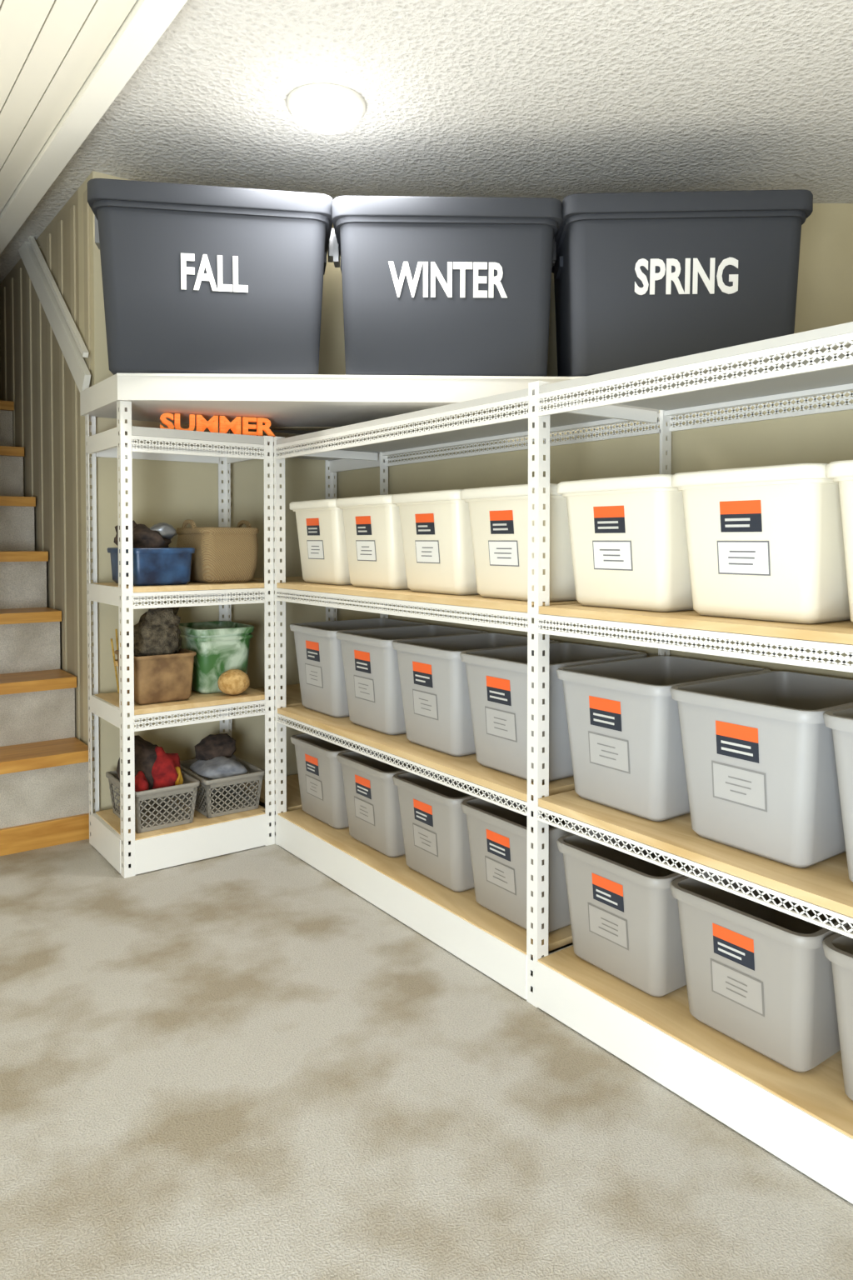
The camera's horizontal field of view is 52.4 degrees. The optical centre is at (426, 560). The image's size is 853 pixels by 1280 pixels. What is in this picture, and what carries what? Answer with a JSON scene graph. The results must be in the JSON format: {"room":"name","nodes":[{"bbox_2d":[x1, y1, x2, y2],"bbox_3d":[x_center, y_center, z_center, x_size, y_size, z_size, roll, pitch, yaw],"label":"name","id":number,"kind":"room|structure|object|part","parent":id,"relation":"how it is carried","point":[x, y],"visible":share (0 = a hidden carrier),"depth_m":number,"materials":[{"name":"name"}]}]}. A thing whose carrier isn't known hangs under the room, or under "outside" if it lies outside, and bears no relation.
{"room":"basement storage room","nodes":[
{"label":"basement storage room","id":0,"kind":"room"},
{"bbox_2d":[0,189,94,812],"bbox_3d":[-2.188,-0.227,4.574,0.107,2.430,3.350,-1,2,-36],"label":"wall","id":1,"kind":"structure","parent":0,"point":[36,375],"depth_m":3.62,"materials":[{"name":"beige"}]},
{"bbox_2d":[18,236,90,391],"bbox_3d":[-1.660,-1.243,3.708,0.022,1.252,1.482,-1,2,-36],"label":"stair handrail","id":2,"kind":"object","parent":1,"relation":"attached to","point":[71,349],"visible":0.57,"depth_m":3.44,"materials":[{"name":"white paint"}]},
{"bbox_2d":[0,0,187,254],"bbox_3d":[-0.928,-1.358,2.463,0.081,0.066,8.200,-1,2,-36],"label":"trim","id":3,"kind":"structure","parent":1,"relation":"attached to","point":[147,20],"depth_m":2.50,"materials":[{"name":"white paint"}]},
{"bbox_2d":[0,0,136,212],"bbox_3d":[-1.741,-1.393,1.864,2.040,0.126,8.200,-1,2,-36],"label":"planks","id":4,"kind":"object","parent":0,"point":[49,48],"depth_m":2.33,"materials":[{"name":"white wood"}]},
{"bbox_2d":[78,170,329,810],"bbox_3d":[-0.861,-0.201,3.533,1.000,2.430,0.200,-1,2,-36],"label":"wall","id":5,"kind":"structure","parent":0,"point":[172,492],"depth_m":3.34,"materials":[{"name":"beige paint"}]},
{"bbox_2d":[0,805,852,1279],"bbox_3d":[-0.226,1.066,3.037,5.800,0.080,8.200,-1,2,-36],"label":"floor","id":6,"kind":"structure","parent":0,"point":[241,1065],"depth_m":1.66,"materials":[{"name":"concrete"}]},
{"bbox_2d":[0,400,93,855],"bbox_3d":[-2.415,0.108,4.379,0.484,1.770,3.368,-1,2,-36],"label":"staircase","id":7,"kind":"structure","parent":6,"relation":"on","point":[44,795],"depth_m":3.31,"materials":[{"name":"brown wood"}]},
{"bbox_3d":[-1.431,0.981,3.060,0.484,0.090,0.018,-1,2,-36],"label":"board","id":8,"kind":"part","parent":7,"relation":"part of","materials":[{"name":"brown wood"}]},
{"bbox_2d":[85,400,274,878],"bbox_3d":[-0.886,0.251,3.119,0.540,1.545,0.414,-1,2,-36],"label":"shelving unit","id":9,"kind":"object","parent":6,"relation":"on","point":[204,837],"visible":0.87,"depth_m":2.99,"materials":[{"name":"white metal"}]},
{"bbox_2d":[110,625,134,693],"bbox_3d":[-1.074,0.357,3.141,0.101,0.240,0.102,1,1,20],"label":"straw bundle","id":10,"kind":"object","parent":9,"relation":"on","point":[115,661],"visible":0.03,"depth_m":3.12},
{"bbox_2d":[106,520,194,585],"bbox_3d":[-0.964,-0.030,3.027,0.230,0.220,0.300,-1,2,-36],"label":"storage container","id":11,"kind":"object","parent":9,"relation":"on","point":[154,562],"visible":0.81,"depth_m":2.94,"materials":[{"name":"blue plastic"},{"name":"dark fabric"},{"name":"metal"}]},
{"bbox_2d":[105,735,199,833],"bbox_3d":[-0.967,0.761,3.050,0.231,0.287,0.326,-1,2,-36],"label":"plastic basket","id":12,"kind":"object","parent":9,"relation":"on","point":[158,773],"visible":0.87,"depth_m":2.98,"materials":[{"name":"beige plastic"}]},
{"bbox_2d":[114,607,196,704],"bbox_3d":[-0.945,0.322,3.018,0.220,0.315,0.236,-1,2,-36],"label":"storage bin","id":13,"kind":"object","parent":9,"relation":"on","point":[163,670],"visible":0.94,"depth_m":2.95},
{"bbox_2d":[178,620,254,693],"bbox_3d":[-0.797,0.357,3.233,0.238,0.235,0.293,-1,2,-36],"label":"storage bin","id":14,"kind":"object","parent":9,"relation":"on","point":[220,647],"visible":0.7,"depth_m":3.12,"materials":[{"name":"green plastic"}]},
{"bbox_2d":[175,519,259,583],"bbox_3d":[-0.770,-0.037,3.188,0.225,0.226,0.311,-1,2,-36],"label":"wicker basket","id":15,"kind":"object","parent":9,"relation":"on","point":[222,554],"visible":0.96,"depth_m":3.07,"materials":[{"name":"beige wicker"}]},
{"bbox_2d":[160,413,275,436],"bbox_3d":[-0.741,-0.479,3.080,0.408,0.071,0.022,-1,2,-21],"label":"sign","id":16,"kind":"object","parent":9,"relation":"on","point":[225,425],"visible":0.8,"depth_m":3.08,"materials":[{"name":"orange plastic"}]},
{"bbox_2d":[180,733,264,818],"bbox_3d":[-0.770,0.776,3.207,0.231,0.249,0.326,-1,2,-36],"label":"plastic basket","id":17,"kind":"object","parent":9,"relation":"on","point":[215,760],"visible":0.88,"depth_m":3.14,"materials":[{"name":"beige plastic"}]},
{"bbox_2d":[217,669,249,694],"bbox_3d":[-0.690,0.433,3.097,0.115,0.090,0.107,-1,2,-36],"label":"potato","id":18,"kind":"object","parent":9,"relation":"on","point":[232,682],"visible":1,"depth_m":3.06,"materials":[{"name":"beige food"}]},
{"bbox_2d":[80,373,582,427],"bbox_3d":[0.603,-0.561,3.018,3.694,0.085,0.869,0,1,0],"label":"shelf","id":19,"kind":"object","parent":9,"relation":"on","point":[285,400],"visible":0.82,"depth_m":2.80,"materials":[{"name":"white"}]},
{"bbox_2d":[87,178,334,374],"bbox_3d":[-0.718,-0.895,2.986,0.793,0.580,0.535,0,1,-10],"label":"storage tote","id":20,"kind":"object","parent":19,"relation":"on","point":[197,278],"visible":0.97,"depth_m":2.76,"materials":[{"name":"grey plastic"}]},
{"bbox_2d":[332,195,562,376],"bbox_3d":[0.061,-0.886,3.059,0.773,0.560,0.605,0,1,-1],"label":"storage tote","id":21,"kind":"object","parent":19,"relation":"on","point":[432,286],"visible":0.98,"depth_m":2.79,"materials":[{"name":"grey plastic"}]},
{"bbox_2d":[551,189,813,376],"bbox_3d":[0.843,-0.890,3.039,0.818,0.568,0.610,0,1,3],"label":"storage tote","id":22,"kind":"object","parent":19,"relation":"on","point":[641,278],"visible":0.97,"depth_m":2.77,"materials":[{"name":"grey plastic"}]},
{"bbox_2d":[240,321,852,1204],"bbox_3d":[0.230,0.306,2.462,0.484,1.467,2.798,-1,2,-36],"label":"shelving unit","id":23,"kind":"object","parent":6,"relation":"on","point":[805,1120],"visible":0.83,"depth_m":1.99,"materials":[{"name":"white metal"}]},
{"bbox_2d":[290,498,352,584],"bbox_3d":[-0.234,-0.069,3.113,0.430,0.292,0.326,-1,2,-36],"label":"storage bin","id":24,"kind":"object","parent":23,"relation":"on","point":[320,523],"visible":0.4,"depth_m":2.96,"materials":[{"name":"beige plastic"}]},
{"bbox_2d":[290,730,366,829],"bbox_3d":[-0.240,0.769,3.129,0.423,0.276,0.323,-1,2,-36],"label":"storage bin","id":25,"kind":"object","parent":23,"relation":"on","point":[320,772],"visible":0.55,"depth_m":2.99,"materials":[{"name":"grey plastic"}]},
{"bbox_2d":[290,618,429,717],"bbox_3d":[-0.240,0.377,3.120,0.423,0.300,0.329,-1,2,-36],"label":"storage bin","id":26,"kind":"object","parent":23,"relation":"on","point":[318,648],"visible":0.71,"depth_m":2.99,"materials":[{"name":"grey plastic"}]},
{"bbox_2d":[335,494,409,589],"bbox_3d":[-0.040,-0.062,2.850,0.430,0.292,0.326,-1,2,-36],"label":"storage bin","id":27,"kind":"object","parent":23,"relation":"on","point":[372,527],"visible":0.5,"depth_m":2.69,"materials":[{"name":"beige plastic"}]},
{"bbox_2d":[336,748,421,857],"bbox_3d":[-0.047,0.776,2.865,0.423,0.276,0.323,-1,2,-36],"label":"storage bin","id":28,"kind":"object","parent":23,"relation":"on","point":[372,797],"visible":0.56,"depth_m":2.72,"materials":[{"name":"grey plastic"}]},
{"bbox_2d":[335,625,487,734],"bbox_3d":[-0.047,0.384,2.856,0.423,0.300,0.329,-1,2,-36],"label":"storage bin","id":29,"kind":"object","parent":23,"relation":"on","point":[370,660],"visible":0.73,"depth_m":2.73,"materials":[{"name":"grey plastic"}]},
{"bbox_2d":[391,489,479,594],"bbox_3d":[0.153,-0.056,2.586,0.430,0.292,0.326,-1,2,-36],"label":"storage bin","id":30,"kind":"object","parent":23,"relation":"on","point":[436,525],"visible":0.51,"depth_m":2.43,"materials":[{"name":"beige plastic"}]},
{"bbox_2d":[392,768,490,891],"bbox_3d":[0.147,0.782,2.602,0.423,0.276,0.324,-1,2,-36],"label":"storage bin","id":31,"kind":"object","parent":23,"relation":"on","point":[437,845],"visible":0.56,"depth_m":2.46,"materials":[{"name":"grey plastic"}]},
{"bbox_2d":[391,632,559,756],"bbox_3d":[0.147,0.390,2.592,0.423,0.300,0.329,-1,2,-36],"label":"storage bin","id":32,"kind":"object","parent":23,"relation":"on","point":[433,677],"visible":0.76,"depth_m":2.46,"materials":[{"name":"grey plastic"}]},
{"bbox_2d":[460,483,576,601],"bbox_3d":[0.347,-0.049,2.322,0.430,0.292,0.326,-1,2,-36],"label":"storage bin","id":33,"kind":"object","parent":23,"relation":"on","point":[498,514],"visible":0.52,"depth_m":2.18,"materials":[{"name":"beige plastic"}]},
{"bbox_2d":[460,794,589,933],"bbox_3d":[0.341,0.789,2.338,0.423,0.276,0.324,-1,2,-36],"label":"storage bin","id":34,"kind":"object","parent":23,"relation":"on","point":[497,835],"visible":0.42,"depth_m":2.21,"materials":[{"name":"grey plastic"}]},
{"bbox_2d":[460,642,647,782],"bbox_3d":[0.341,0.397,2.329,0.423,0.300,0.329,-1,2,-36],"label":"storage bin","id":35,"kind":"object","parent":23,"relation":"on","point":[497,677],"visible":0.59,"depth_m":2.21,"materials":[{"name":"grey plastic"}]},
{"bbox_2d":[557,474,694,611],"bbox_3d":[0.562,-0.042,2.030,0.430,0.292,0.326,-1,2,-36],"label":"storage bin","id":36,"kind":"object","parent":23,"relation":"on","point":[628,534],"visible":0.7,"depth_m":1.88,"materials":[{"name":"beige plastic"}]},
{"bbox_2d":[556,828,702,996],"bbox_3d":[0.556,0.796,2.046,0.423,0.276,0.324,-1,2,-36],"label":"storage bin","id":37,"kind":"object","parent":23,"relation":"on","point":[625,919],"visible":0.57,"depth_m":1.91,"materials":[{"name":"grey plastic"}]},
{"bbox_2d":[556,655,770,821],"bbox_3d":[0.556,0.404,2.036,0.423,0.300,0.329,-1,2,-36],"label":"storage bin","id":38,"kind":"object","parent":23,"relation":"on","point":[622,716],"visible":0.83,"depth_m":1.91,"materials":[{"name":"grey plastic"}]},
{"bbox_2d":[671,463,850,624],"bbox_3d":[0.756,-0.036,1.766,0.430,0.292,0.326,-1,2,-36],"label":"storage bin","id":39,"kind":"object","parent":23,"relation":"on","point":[765,542],"visible":0.99,"depth_m":1.61,"materials":[{"name":"beige plastic"}]},
{"bbox_2d":[670,869,852,1072],"bbox_3d":[0.750,0.802,1.782,0.423,0.276,0.324,-1,2,-36],"label":"storage bin","id":40,"kind":"object","parent":23,"relation":"on","point":[760,976],"visible":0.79,"depth_m":1.65,"materials":[{"name":"grey plastic"}]},
{"bbox_2d":[670,670,852,868],"bbox_3d":[0.750,0.410,1.772,0.423,0.300,0.329,-1,2,-36],"label":"storage bin","id":41,"kind":"object","parent":23,"relation":"on","point":[759,751],"visible":0.97,"depth_m":1.64,"materials":[{"name":"grey plastic"}]},
{"bbox_2d":[822,924,852,1100],"bbox_3d":[0.943,0.809,1.518,0.423,0.276,0.324,-1,2,-36],"label":"storage bin","id":42,"kind":"object","parent":23,"relation":"on","point":[838,948],"visible":1,"depth_m":1.50,"materials":[{"name":"grey plastic"}]},
{"bbox_2d":[823,705,852,881],"bbox_3d":[0.943,0.417,1.509,0.423,0.300,0.329,-1,2,-36],"label":"storage bin","id":43,"kind":"object","parent":23,"relation":"on","point":[841,720],"visible":1,"depth_m":1.49,"materials":[{"name":"grey plastic"}]},
{"bbox_2d":[825,460,852,622],"bbox_3d":[0.950,-0.029,1.502,0.430,0.292,0.326,-1,2,-36],"label":"storage bin","id":44,"kind":"object","parent":23,"relation":"on","point":[842,472],"visible":1,"depth_m":1.49,"materials":[{"name":"beige plastic"}]},
{"bbox_2d":[0,0,852,283],"bbox_3d":[0.596,-1.458,3.580,3.760,0.080,8.200,-1,2,-36],"label":"ceiling","id":45,"kind":"structure","parent":0,"point":[558,99],"depth_m":2.62,"materials":[{"name":"white paint"}]},
{"bbox_2d":[286,83,365,134],"bbox_3d":[-0.305,-1.359,2.647,0.240,0.073,0.240,-1,2,-36],"label":"ceiling light","id":46,"kind":"object","parent":45,"relation":"attached to","point":[323,108],"depth_m":2.58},
{"bbox_2d":[240,203,852,429],"bbox_3d":[0.838,-0.972,3.472,3.324,0.887,0.080,0,1,-1],"label":"wall","id":47,"kind":"structure","parent":0,"point":[825,286],"depth_m":3.43,"materials":[{"name":"beige paint"}]},
{"bbox_2d":[334,390,852,679],"bbox_3d":[2.011,0.263,2.675,2.600,1.543,5.000,-1,2,-36],"label":"wall","id":48,"kind":"structure","parent":0,"point":[827,437],"depth_m":2.39,"materials":[{"name":"beige paint"}]}
]}

